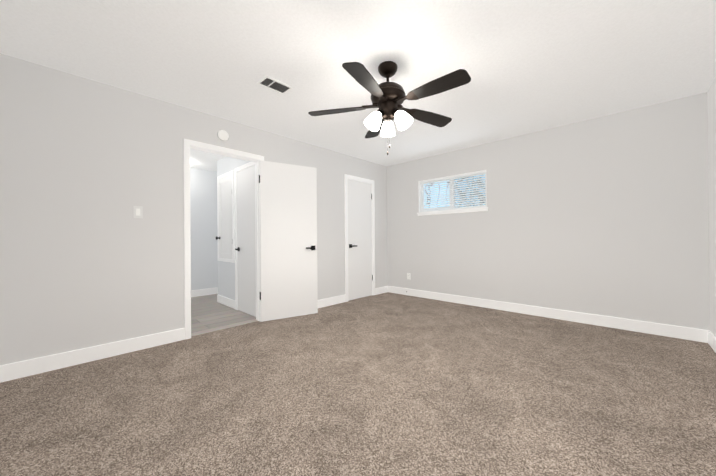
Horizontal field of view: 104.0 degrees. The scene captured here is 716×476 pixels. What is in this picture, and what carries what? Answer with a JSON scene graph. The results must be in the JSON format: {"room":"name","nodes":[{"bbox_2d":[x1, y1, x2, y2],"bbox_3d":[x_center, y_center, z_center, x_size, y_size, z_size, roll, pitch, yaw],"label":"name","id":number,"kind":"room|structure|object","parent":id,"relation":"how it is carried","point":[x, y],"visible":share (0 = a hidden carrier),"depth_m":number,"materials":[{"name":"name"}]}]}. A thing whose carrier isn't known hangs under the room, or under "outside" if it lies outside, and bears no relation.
{"room":"empty bedroom","nodes":[
{"label":"empty bedroom","id":0,"kind":"room"},
{"bbox_2d":[0,53,387,364],"bbox_3d":[-1.132,-0.163,3.742,0.115,2.440,5.025,-1,0,44],"label":"wall","id":1,"kind":"structure","parent":0,"point":[87,259],"depth_m":2.48,"materials":[{"name":"grey paint"}]},
{"bbox_2d":[0,328,184,382],"bbox_3d":[-2.274,1.001,2.444,0.014,0.125,1.332,-1,0,44],"label":"baseboard","id":2,"kind":"structure","parent":1,"relation":"attached to","point":[20,369],"depth_m":2.38,"materials":[{"name":"white wood"}]},
{"bbox_2d":[133,206,142,217],"bbox_3d":[-2.088,-0.247,2.653,0.010,0.115,0.070,-1,0,44],"label":"rocker light switch","id":3,"kind":"object","parent":1,"relation":"attached to","point":[137,211],"visible":1,"depth_m":2.65,"materials":[{"name":"white plastic"}]},
{"bbox_2d":[217,130,228,140],"bbox_3d":[-1.547,-1.181,3.210,0.035,0.128,0.128,-1,0,44],"label":"smoke detector","id":4,"kind":"object","parent":1,"relation":"attached to","point":[222,135],"visible":1,"depth_m":3.19,"materials":[{"name":"white plastic"}]},
{"bbox_2d":[183,139,263,339],"bbox_3d":[-1.550,0.007,3.292,0.132,2.106,0.901,-1,0,44],"label":"door frame","id":5,"kind":"structure","parent":1,"relation":"attached to","point":[188,144],"depth_m":3.00,"materials":[{"name":"white wood"}]},
{"bbox_2d":[217,294,234,308],"bbox_3d":[-2.088,1.004,4.429,0.738,0.125,0.014,-1,0,44],"label":"baseboard","id":6,"kind":"structure","parent":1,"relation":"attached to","point":[226,301],"depth_m":4.41,"materials":[{"name":"white wood"}]},
{"bbox_2d":[259,160,317,321],"bbox_3d":[-0.908,0.034,3.716,0.772,2.028,0.135,0,0,-31],"label":"open bedroom door","id":7,"kind":"structure","parent":1,"relation":"in","point":[288,241],"depth_m":3.69,"materials":[{"name":"white paint"}]},
{"bbox_2d":[318,294,345,307],"bbox_3d":[-0.698,0.992,4.091,0.014,0.125,1.425,-1,0,44],"label":"baseboard","id":8,"kind":"structure","parent":1,"relation":"attached to","point":[330,301],"depth_m":4.38,"materials":[{"name":"white wood"}]},
{"bbox_2d":[344,174,374,301],"bbox_3d":[0.005,-0.004,4.916,0.132,2.110,0.746,-1,0,44],"label":"door frame","id":9,"kind":"structure","parent":1,"relation":"attached to","point":[355,178],"depth_m":4.76,"materials":[{"name":"white wood"}]},
{"bbox_2d":[347,179,372,300],"bbox_3d":[0.030,0.026,4.896,0.135,2.032,0.624,-1,0,44],"label":"closet door","id":10,"kind":"structure","parent":1,"relation":"in","point":[360,277],"depth_m":4.87,"materials":[{"name":"white paint"}]},
{"bbox_2d":[375,286,387,294],"bbox_3d":[0.446,0.986,5.286,0.014,0.125,0.391,-1,0,44],"label":"baseboard","id":11,"kind":"structure","parent":1,"relation":"attached to","point":[381,290],"depth_m":5.27,"materials":[{"name":"white wood"}]},
{"bbox_2d":[190,167,217,289],"bbox_3d":[-2.823,-0.106,5.388,0.115,2.360,2.565,-1,0,44],"label":"wall","id":12,"kind":"structure","parent":0,"point":[203,229],"depth_m":5.24,"materials":[{"name":"white paint"}]},
{"bbox_2d":[191,287,217,296],"bbox_3d":[-2.762,1.011,5.347,0.014,0.125,2.350,-1,0,44],"label":"baseboard","id":13,"kind":"structure","parent":12,"relation":"attached to","point":[202,292],"depth_m":5.22,"materials":[{"name":"white wood"}]},
{"bbox_2d":[190,149,225,171],"bbox_3d":[-2.021,-1.334,4.615,2.360,0.080,2.565,-1,0,44],"label":"ceiling","id":14,"kind":"structure","parent":0,"point":[202,160],"depth_m":4.64,"materials":[{"name":"white paint"}]},
{"bbox_2d":[216,157,250,299],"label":"doors","id":15,"kind":"structure","parent":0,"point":[226,279],"depth_m":4.41,"materials":[{"name":"white paint"}]},
{"bbox_2d":[234,162,255,316],"bbox_3d":[-1.581,0.012,3.904,0.734,2.098,0.059,-1,0,44],"label":"hall door","id":16,"kind":"structure","parent":15,"relation":"attached to","point":[245,250],"depth_m":3.94,"materials":[{"name":"white paint"}]},
{"bbox_2d":[0,292,715,475],"bbox_3d":[0.373,1.073,2.325,4.091,0.060,5.050,-1,0,44],"label":"floor carpet","id":17,"kind":"object","parent":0,"point":[388,384],"visible":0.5,"depth_m":1.78,"materials":[{"name":"beige carpet"}]},
{"bbox_2d":[0,0,715,166],"bbox_3d":[0.328,-1.447,2.354,4.161,0.100,5.050,-1,0,44],"label":"ceiling","id":18,"kind":"structure","parent":0,"point":[530,66],"depth_m":2.14,"materials":[{"name":"white paint"}]},
{"bbox_2d":[257,75,292,94],"bbox_3d":[-0.751,-1.384,2.536,0.170,0.008,0.270,-1,0,44],"label":"ceiling vent","id":19,"kind":"object","parent":18,"relation":"in","point":[270,83],"visible":1,"depth_m":2.53,"materials":[{"name":"white plastic"}]},
{"bbox_2d":[308,61,470,154],"bbox_3d":[0.280,-1.039,2.244,1.229,0.715,1.285,-1,0,44],"label":"ceiling fan","id":20,"kind":"object","parent":18,"relation":"hanging from","point":[388,98],"visible":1,"depth_m":2.20,"materials":[{"name":"black metal"}]},
{"bbox_2d":[387,92,709,329],"bbox_3d":[2.077,-0.187,4.085,4.046,2.440,0.140,-1,0,44],"label":"wall","id":21,"kind":"structure","parent":0,"point":[607,215],"depth_m":3.39,"materials":[{"name":"grey paint"}]},
{"bbox_2d":[417,207,487,215],"bbox_3d":[1.504,-0.426,4.559,1.207,0.055,0.077,-1,0,44],"label":"window sill","id":22,"kind":"structure","parent":21,"relation":"attached to","point":[454,211],"depth_m":4.48,"materials":[{"name":"white wood"}]},
{"bbox_2d":[418,170,486,212],"bbox_3d":[1.534,-0.733,4.593,1.157,0.558,0.124,-1,0,44],"label":"window","id":23,"kind":"structure","parent":21,"relation":"in","point":[455,192],"depth_m":4.55,"materials":[{"name":"glass"}]},
{"bbox_2d":[419,170,485,211],"bbox_3d":[1.509,-0.733,4.567,1.141,0.550,0.042,-1,0,44],"label":"window blinds","id":24,"kind":"object","parent":23,"relation":"attached to","point":[444,204],"visible":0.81,"depth_m":4.52,"materials":[{"name":"white plastic"}]},
{"bbox_2d":[388,286,707,342],"bbox_3d":[1.991,0.971,4.067,3.903,0.125,0.014,-1,0,44],"label":"baseboard","id":25,"kind":"structure","parent":21,"relation":"attached to","point":[687,333],"depth_m":3.43,"materials":[{"name":"white wood"}]},
{"bbox_2d":[707,78,715,336],"bbox_3d":[1.750,-0.191,0.902,0.115,2.440,4.910,-1,0,44],"label":"wall","id":26,"kind":"structure","parent":0,"point":[711,101],"depth_m":2.60,"materials":[{"name":"white paint"}]},
{"bbox_2d":[708,330,715,352],"bbox_3d":[1.753,0.967,0.986,0.014,0.125,4.795,-1,0,44],"label":"baseboard","id":27,"kind":"structure","parent":26,"relation":"attached to","point":[711,340],"depth_m":2.58,"materials":[{"name":"white wood"}]},
{"label":"outside","id":28,"kind":"structure","parent":0,"visible":0},
{"bbox_2d":[424,175,485,207],"bbox_3d":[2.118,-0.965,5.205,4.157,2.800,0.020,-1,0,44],"label":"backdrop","id":29,"kind":"structure","parent":28,"point":[447,191],"depth_m":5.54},
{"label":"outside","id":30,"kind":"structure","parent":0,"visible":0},
{"bbox_2d":[191,294,256,335],"bbox_3d":[-1.977,1.096,4.586,2.430,0.060,2.565,-1,0,44],"label":"floor","id":31,"kind":"structure","parent":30,"point":[209,313],"depth_m":3.79,"materials":[{"name":"grey wood"}]}
]}

